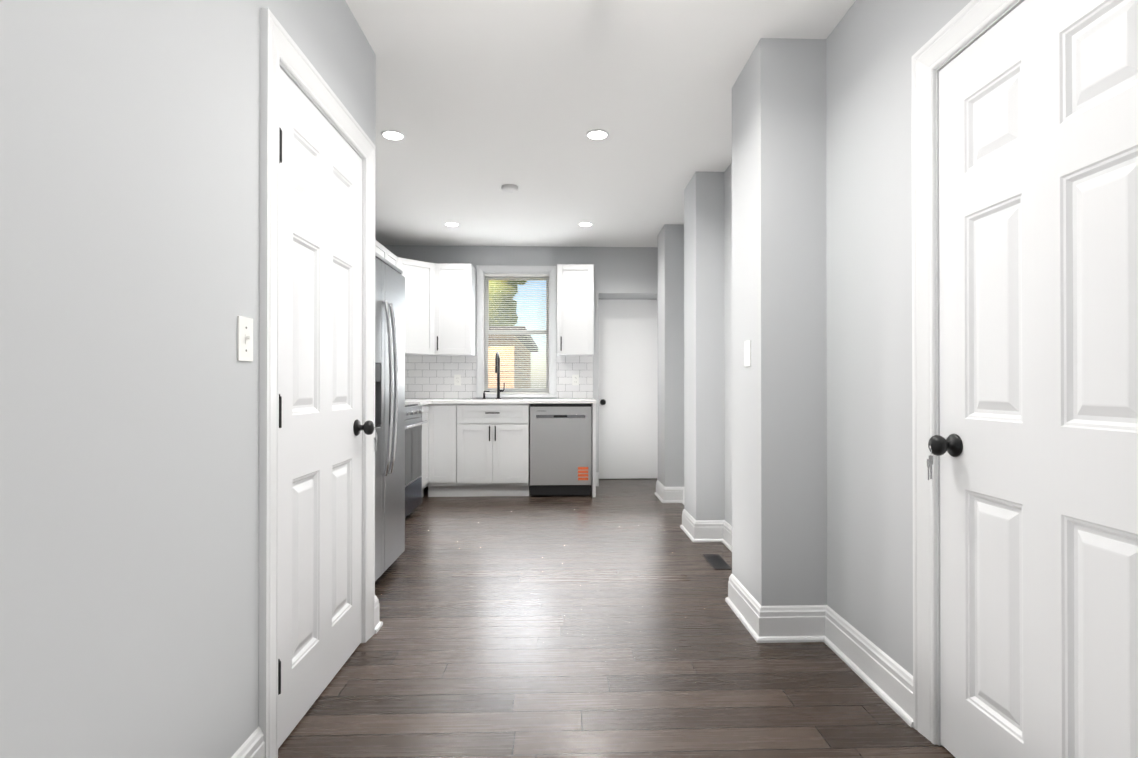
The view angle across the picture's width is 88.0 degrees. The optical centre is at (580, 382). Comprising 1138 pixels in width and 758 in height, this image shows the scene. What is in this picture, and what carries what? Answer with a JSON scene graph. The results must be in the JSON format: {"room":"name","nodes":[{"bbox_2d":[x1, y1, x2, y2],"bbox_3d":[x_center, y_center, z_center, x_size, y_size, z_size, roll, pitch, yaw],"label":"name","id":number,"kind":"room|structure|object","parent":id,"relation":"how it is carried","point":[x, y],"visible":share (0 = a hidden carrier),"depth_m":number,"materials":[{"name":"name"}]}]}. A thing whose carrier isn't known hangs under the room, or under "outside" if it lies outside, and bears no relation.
{"room":"hallway","nodes":[
{"label":"hallway","id":0,"kind":"room"},
{"bbox_2d":[0,0,375,757],"bbox_3d":[-0.889,-0.198,-0.104,0.120,2.566,5.485,0,0,-2],"label":"wall","id":1,"kind":"structure","parent":0,"point":[128,386],"depth_m":1.15,"materials":[{"name":"grey paint"}]},
{"bbox_2d":[237,316,252,361],"bbox_3d":[-0.876,-0.113,1.548,0.016,0.115,0.070,0,0,-2],"label":"light switch","id":2,"kind":"object","parent":1,"relation":"attached to","point":[244,338],"visible":1,"depth_m":1.54,"materials":[{"name":"white plastic"}]},
{"bbox_2d":[231,726,264,757],"bbox_3d":[-0.798,1.010,-0.626,0.028,0.145,4.502,0,0,-2],"label":"baseboard","id":3,"kind":"structure","parent":1,"relation":"attached to","point":[254,746],"depth_m":1.58,"materials":[{"name":"white paint"}]},
{"bbox_2d":[259,7,374,757],"bbox_3d":[-0.952,0.030,2.098,0.140,2.130,0.947,0,0,-2],"label":"door frame","id":4,"kind":"structure","parent":1,"relation":"attached to","point":[279,48],"depth_m":1.69,"materials":[{"name":"white paint"}]},
{"bbox_2d":[278,68,376,748],"bbox_3d":[-0.884,0.076,2.095,0.114,2.022,0.761,0,0,-2],"label":"door","id":5,"kind":"structure","parent":1,"relation":"in","point":[321,427],"depth_m":2.03,"materials":[{"name":"white paint"}]},
{"bbox_2d":[375,595,382,633],"bbox_3d":[-1.437,1.025,2.618,1.091,0.145,0.051,0,0,-2],"label":"baseboard","id":6,"kind":"structure","parent":1,"relation":"attached to","point":[378,624],"depth_m":2.62,"materials":[{"name":"white paint"}]},
{"bbox_2d":[383,245,657,486],"bbox_3d":[-0.660,-0.168,6.609,3.150,2.566,0.630,0,0,-2],"label":"wall","id":7,"kind":"structure","parent":0,"point":[625,272],"depth_m":6.32,"materials":[{"name":"grey paint"}]},
{"bbox_2d":[399,257,438,355],"bbox_3d":[-1.757,-0.738,5.949,0.668,0.920,0.618,0,0,-2],"label":"upper cabinet","id":8,"kind":"object","parent":7,"relation":"attached to","point":[421,278],"depth_m":5.84,"materials":[{"name":"white paint"}]},
{"bbox_2d":[405,356,476,398],"bbox_3d":[-1.592,-0.060,6.258,0.963,0.474,0.009,0,0,-2],"label":"backsplash","id":9,"kind":"structure","parent":7,"relation":"attached to","point":[429,377],"depth_m":6.26,"materials":[{"name":"tile"}]},
{"bbox_2d":[454,375,460,384],"bbox_3d":[-1.309,-0.022,6.260,0.070,0.115,0.007,0,0,-2],"label":"electrical outlet","id":10,"kind":"object","parent":9,"relation":"attached to","point":[457,379],"visible":1,"depth_m":6.26,"materials":[{"name":"white plastic"}]},
{"bbox_2d":[439,264,475,355],"bbox_3d":[-1.320,-0.738,6.090,0.420,0.920,0.364,0,0,-2],"label":"upper cabinet","id":11,"kind":"object","parent":7,"relation":"attached to","point":[440,309],"depth_m":5.95,"materials":[{"name":"white paint"}]},
{"bbox_2d":[475,265,556,396],"bbox_3d":[-0.686,-0.539,6.357,0.870,1.405,0.195,0,0,-2],"label":"window","id":12,"kind":"structure","parent":7,"relation":"in","point":[482,271],"depth_m":6.29,"materials":[{"name":"white paint"}]},
{"bbox_2d":[485,274,548,393],"bbox_3d":[-0.686,-0.519,6.340,0.688,1.287,0.030,0,0,-2],"label":"window blinds","id":13,"kind":"object","parent":12,"relation":"attached to","point":[516,275],"visible":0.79,"depth_m":6.33,"materials":[{"name":"white plastic"}]},
{"bbox_2d":[557,356,592,398],"bbox_3d":[-0.064,-0.060,6.309,0.389,0.474,0.007,0,0,-2],"label":"backsplash","id":14,"kind":"structure","parent":7,"relation":"attached to","point":[567,366],"depth_m":6.31,"materials":[{"name":"tile"}]},
{"bbox_2d":[572,375,578,384],"bbox_3d":[-0.054,-0.022,6.302,0.070,0.115,0.007,0,0,-2],"label":"electrical outlet","id":15,"kind":"object","parent":14,"relation":"attached to","point":[575,379],"visible":1,"depth_m":6.30,"materials":[{"name":"white plastic"}]},
{"bbox_2d":[557,264,593,355],"bbox_3d":[-0.058,-0.737,6.151,0.378,0.920,0.327,0,0,-2],"label":"upper cabinet","id":16,"kind":"object","parent":7,"relation":"attached to","point":[575,282],"depth_m":5.99,"materials":[{"name":"white paint"}]},
{"bbox_2d":[599,299,657,478],"bbox_3d":[0.545,0.079,6.748,0.725,2.057,0.112,0,0,-2],"label":"back door","id":17,"kind":"structure","parent":7,"relation":"in","point":[628,388],"depth_m":6.76,"materials":[{"name":"white paint"}]},
{"bbox_2d":[345,0,855,246],"bbox_3d":[-0.332,-1.502,2.029,4.900,0.060,10.300,0,0,-2],"label":"ceiling","id":18,"kind":"structure","parent":0,"point":[479,103],"depth_m":3.16,"materials":[{"name":"white paint"}]},
{"bbox_2d":[381,130,404,139],"bbox_3d":[-1.111,-1.462,3.490,0.140,0.006,0.140,0,0,-2],"label":"recessed light","id":19,"kind":"object","parent":18,"relation":"in","point":[392,134],"visible":1,"depth_m":3.48,"materials":[{"name":"white paint"}]},
{"bbox_2d":[444,222,459,225],"bbox_3d":[-1.186,-1.453,5.426,0.140,0.006,0.140,0,0,-2],"label":"recessed light","id":20,"kind":"object","parent":18,"relation":"in","point":[451,224],"visible":1,"depth_m":5.42,"materials":[{"name":"white paint"}]},
{"bbox_2d":[501,184,517,192],"bbox_3d":[-0.531,-1.446,4.407,0.124,0.029,0.124,0,0,-2],"label":"smoke detector","id":21,"kind":"object","parent":18,"relation":"attached to","point":[510,188],"visible":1,"depth_m":4.37,"materials":[{"name":"white plastic"}]},
{"bbox_2d":[578,222,592,225],"bbox_3d":[0.045,-1.453,5.423,0.140,0.006,0.140,0,0,-2],"label":"recessed light","id":22,"kind":"object","parent":18,"relation":"in","point":[585,224],"visible":0.96,"depth_m":5.42,"materials":[{"name":"white paint"}]},
{"bbox_2d":[586,129,608,139],"bbox_3d":[0.100,-1.462,3.484,0.140,0.006,0.140,0,0,-2],"label":"recessed light","id":23,"kind":"object","parent":18,"relation":"in","point":[597,134],"visible":1,"depth_m":3.47,"materials":[{"name":"white paint"}]},
{"bbox_2d":[278,478,954,757],"bbox_3d":[-0.332,1.124,2.017,4.900,0.060,10.300,0,0,-2],"label":"floor","id":24,"kind":"structure","parent":0,"point":[605,622],"depth_m":2.32,"materials":[{"name":"brown wood"}]},
{"bbox_2d":[375,252,404,580],"bbox_3d":[-1.493,0.207,3.213,0.958,1.785,0.834,0,0,-2],"label":"fridge","id":25,"kind":"object","parent":24,"relation":"on","point":[389,412],"visible":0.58,"depth_m":3.26,"materials":[{"name":"silver metal"}]},
{"bbox_2d":[405,404,427,516],"bbox_3d":[-1.651,0.647,4.757,0.677,0.919,0.754,0,0,-2],"label":"range","id":26,"kind":"object","parent":24,"relation":"on","point":[414,422],"visible":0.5,"depth_m":4.84,"materials":[{"name":"silver metal"}]},
{"bbox_2d":[420,404,435,496],"bbox_3d":[-1.737,0.657,5.388,0.668,0.904,0.500,0,0,-2],"label":"base cabinet","id":27,"kind":"object","parent":24,"relation":"on","point":[428,476],"depth_m":5.63,"materials":[{"name":"white paint"}]},
{"bbox_2d":[436,404,475,496],"bbox_3d":[-1.310,0.660,5.949,0.346,0.904,0.631,0,0,-2],"label":"base cabinet","id":28,"kind":"object","parent":24,"relation":"on","point":[470,450],"depth_m":5.64,"materials":[{"name":"white paint"}]},
{"bbox_2d":[405,399,431,404],"bbox_3d":[-1.742,0.190,5.363,0.660,0.030,0.447,0,0,-2],"label":"countertop","id":29,"kind":"structure","parent":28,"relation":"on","point":[425,401],"depth_m":5.29,"materials":[{"name":"white stone"}]},
{"bbox_2d":[405,399,595,403],"bbox_3d":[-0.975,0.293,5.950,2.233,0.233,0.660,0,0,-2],"label":"countertop","id":30,"kind":"structure","parent":28,"relation":"on","point":[465,401],"depth_m":5.64,"materials":[{"name":"white stone"}]},
{"bbox_2d":[495,352,504,398],"bbox_3d":[-0.844,-0.067,6.124,0.093,0.486,0.232,0,0,-2],"label":"faucet","id":31,"kind":"object","parent":30,"relation":"on","point":[497,364],"visible":1,"depth_m":6.20,"materials":[{"name":"black metal"}]},
{"bbox_2d":[530,403,590,495],"bbox_3d":[-0.201,0.664,5.949,0.592,0.895,0.562,0,0,-2],"label":"dishwasher","id":32,"kind":"object","parent":24,"relation":"on","point":[560,449],"visible":0.96,"depth_m":5.67,"materials":[{"name":"silver metal"}]},
{"bbox_2d":[654,478,670,502],"bbox_3d":[0.769,1.038,5.626,0.058,0.145,0.456,0,0,-2],"label":"baseboard","id":33,"kind":"structure","parent":24,"relation":"on","point":[663,493],"depth_m":5.44,"materials":[{"name":"white paint"}]},
{"bbox_2d":[658,224,683,486],"bbox_3d":[0.858,-0.173,5.634,0.180,2.566,0.400,0,0,-2],"label":"pillar","id":34,"kind":"structure","parent":24,"relation":"on","point":[670,355],"depth_m":5.44,"materials":[{"name":"grey paint"}]},
{"bbox_2d":[680,504,698,541],"bbox_3d":[0.779,1.032,4.274,0.028,0.145,0.441,0,0,-2],"label":"baseboard","id":35,"kind":"structure","parent":24,"relation":"on","point":[690,526],"depth_m":4.18,"materials":[{"name":"white paint"}]},
{"bbox_2d":[684,172,724,519],"bbox_3d":[0.893,-0.179,4.282,0.200,2.566,0.385,0,0,-2],"label":"pillar","id":36,"kind":"structure","parent":24,"relation":"on","point":[704,425],"depth_m":4.09,"materials":[{"name":"grey paint"}]},
{"bbox_2d":[702,554,731,569],"bbox_3d":[0.833,1.098,3.607,0.105,0.005,0.300,0,0,-2],"label":"floor vent","id":37,"kind":"object","parent":24,"relation":"in","point":[716,561],"visible":0.98,"depth_m":3.60,"materials":[{"name":"black plastic"}]},
{"bbox_2d":[725,574,770,642],"bbox_3d":[0.748,1.025,2.719,0.028,0.145,0.486,0,0,-2],"label":"baseboard","id":38,"kind":"structure","parent":24,"relation":"on","point":[756,618],"depth_m":2.61,"materials":[{"name":"white paint"}]},
{"bbox_2d":[732,38,826,605],"bbox_3d":[0.903,-0.185,2.729,0.283,2.566,0.430,0,0,-2],"label":"pillar","id":39,"kind":"structure","parent":24,"relation":"on","point":[779,435],"depth_m":2.52,"materials":[{"name":"grey paint"}]},
{"bbox_2d":[745,340,750,365],"bbox_3d":[0.755,-0.130,2.683,0.016,0.115,0.070,0,0,-2],"label":"light switch","id":40,"kind":"object","parent":39,"relation":"attached to","point":[747,353],"visible":1,"depth_m":2.68,"materials":[{"name":"white plastic"}]},
{"bbox_2d":[724,0,970,675],"bbox_3d":[1.126,-0.188,2.101,0.120,2.566,9.760,0,0,-2],"label":"wall","id":41,"kind":"structure","parent":0,"point":[873,47],"depth_m":2.16,"materials":[{"name":"grey paint"}]},
{"bbox_2d":[671,487,678,495],"bbox_3d":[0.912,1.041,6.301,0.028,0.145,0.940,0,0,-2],"label":"baseboard","id":42,"kind":"structure","parent":41,"relation":"attached to","point":[674,490],"depth_m":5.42,"materials":[{"name":"white paint"}]},
{"bbox_2d":[679,487,714,531],"bbox_3d":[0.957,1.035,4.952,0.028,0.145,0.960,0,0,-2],"label":"baseboard","id":43,"kind":"structure","parent":41,"relation":"attached to","point":[707,525],"depth_m":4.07,"materials":[{"name":"white paint"}]},
{"bbox_2d":[719,520,794,607],"bbox_3d":[1.005,1.028,3.516,0.028,0.145,1.145,0,0,-2],"label":"baseboard","id":44,"kind":"structure","parent":41,"relation":"attached to","point":[725,529],"depth_m":3.99,"materials":[{"name":"white paint"}]},
{"bbox_2d":[815,605,912,726],"bbox_3d":[1.049,1.023,2.189,0.028,0.145,0.648,0,0,-2],"label":"baseboard","id":45,"kind":"structure","parent":41,"relation":"attached to","point":[884,677],"depth_m":2.15,"materials":[{"name":"white paint"}]},
{"bbox_2d":[911,0,1024,744],"bbox_3d":[1.139,0.027,1.401,0.140,2.130,0.945,0,0,-2],"label":"door frame","id":46,"kind":"structure","parent":41,"relation":"attached to","point":[971,22],"depth_m":1.80,"materials":[{"name":"white paint"}]},
{"bbox_2d":[927,0,1137,757],"bbox_3d":[1.071,0.073,1.393,0.114,2.022,0.759,0,0,-2],"label":"door","id":47,"kind":"structure","parent":41,"relation":"in","point":[1033,445],"depth_m":1.40,"materials":[{"name":"white paint"}]},
{"bbox_3d":[-2.111,-0.177,4.663,0.120,2.566,4.365,0,0,-2],"label":"wall","id":48,"kind":"structure","parent":0,"visible":0},
{"bbox_2d":[375,240,378,253],"bbox_3d":[-1.888,-1.084,4.745,0.327,0.240,0.454,0,0,-2],"label":"upper cabinet","id":49,"kind":"object","parent":48,"relation":"attached to","point":[376,242],"depth_m":5.02,"materials":[{"name":"white paint"}]},
{"bbox_2d":[379,243,390,262],"bbox_3d":[-1.900,-1.082,5.105,0.327,0.240,0.454,0,0,-2],"label":"upper cabinet","id":50,"kind":"object","parent":48,"relation":"attached to","point":[384,252],"depth_m":5.24,"materials":[{"name":"white paint"}]},
{"bbox_2d":[391,252,398,267],"bbox_3d":[-1.911,-1.081,5.441,0.327,0.240,0.406,0,0,-2],"label":"upper cabinet","id":51,"kind":"object","parent":48,"relation":"attached to","point":[394,259],"depth_m":5.57,"materials":[{"name":"white paint"}]},
{"label":"outside","id":52,"kind":"structure","parent":0,"visible":0},
{"bbox_3d":[-1.585,1.887,23.149,26.000,0.200,33.170,0,0,-2],"label":"ground","id":53,"kind":"structure","parent":52,"visible":0},
{"bbox_2d":[488,327,537,387],"bbox_3d":[-5.245,0.402,12.863,8.400,2.680,5.900,0,0,-2],"label":"building","id":54,"kind":"structure","parent":53,"relation":"on","point":[511,359],"depth_m":10.25,"materials":[{"name":"beige"}]},
{"bbox_3d":[-4.554,-1.032,20.627,2.795,5.629,0.479,0,0,-2],"label":"stem","id":55,"kind":"object","parent":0,"visible":0},
{"bbox_2d":[489,281,526,325],"bbox_3d":[-4.792,-3.794,20.622,6.022,5.181,3.778,0,0,-2],"label":"tree","id":56,"kind":"object","parent":55,"relation":"attached to","point":[503,303],"depth_m":19.95,"materials":[{"name":"green plant"}]}
]}

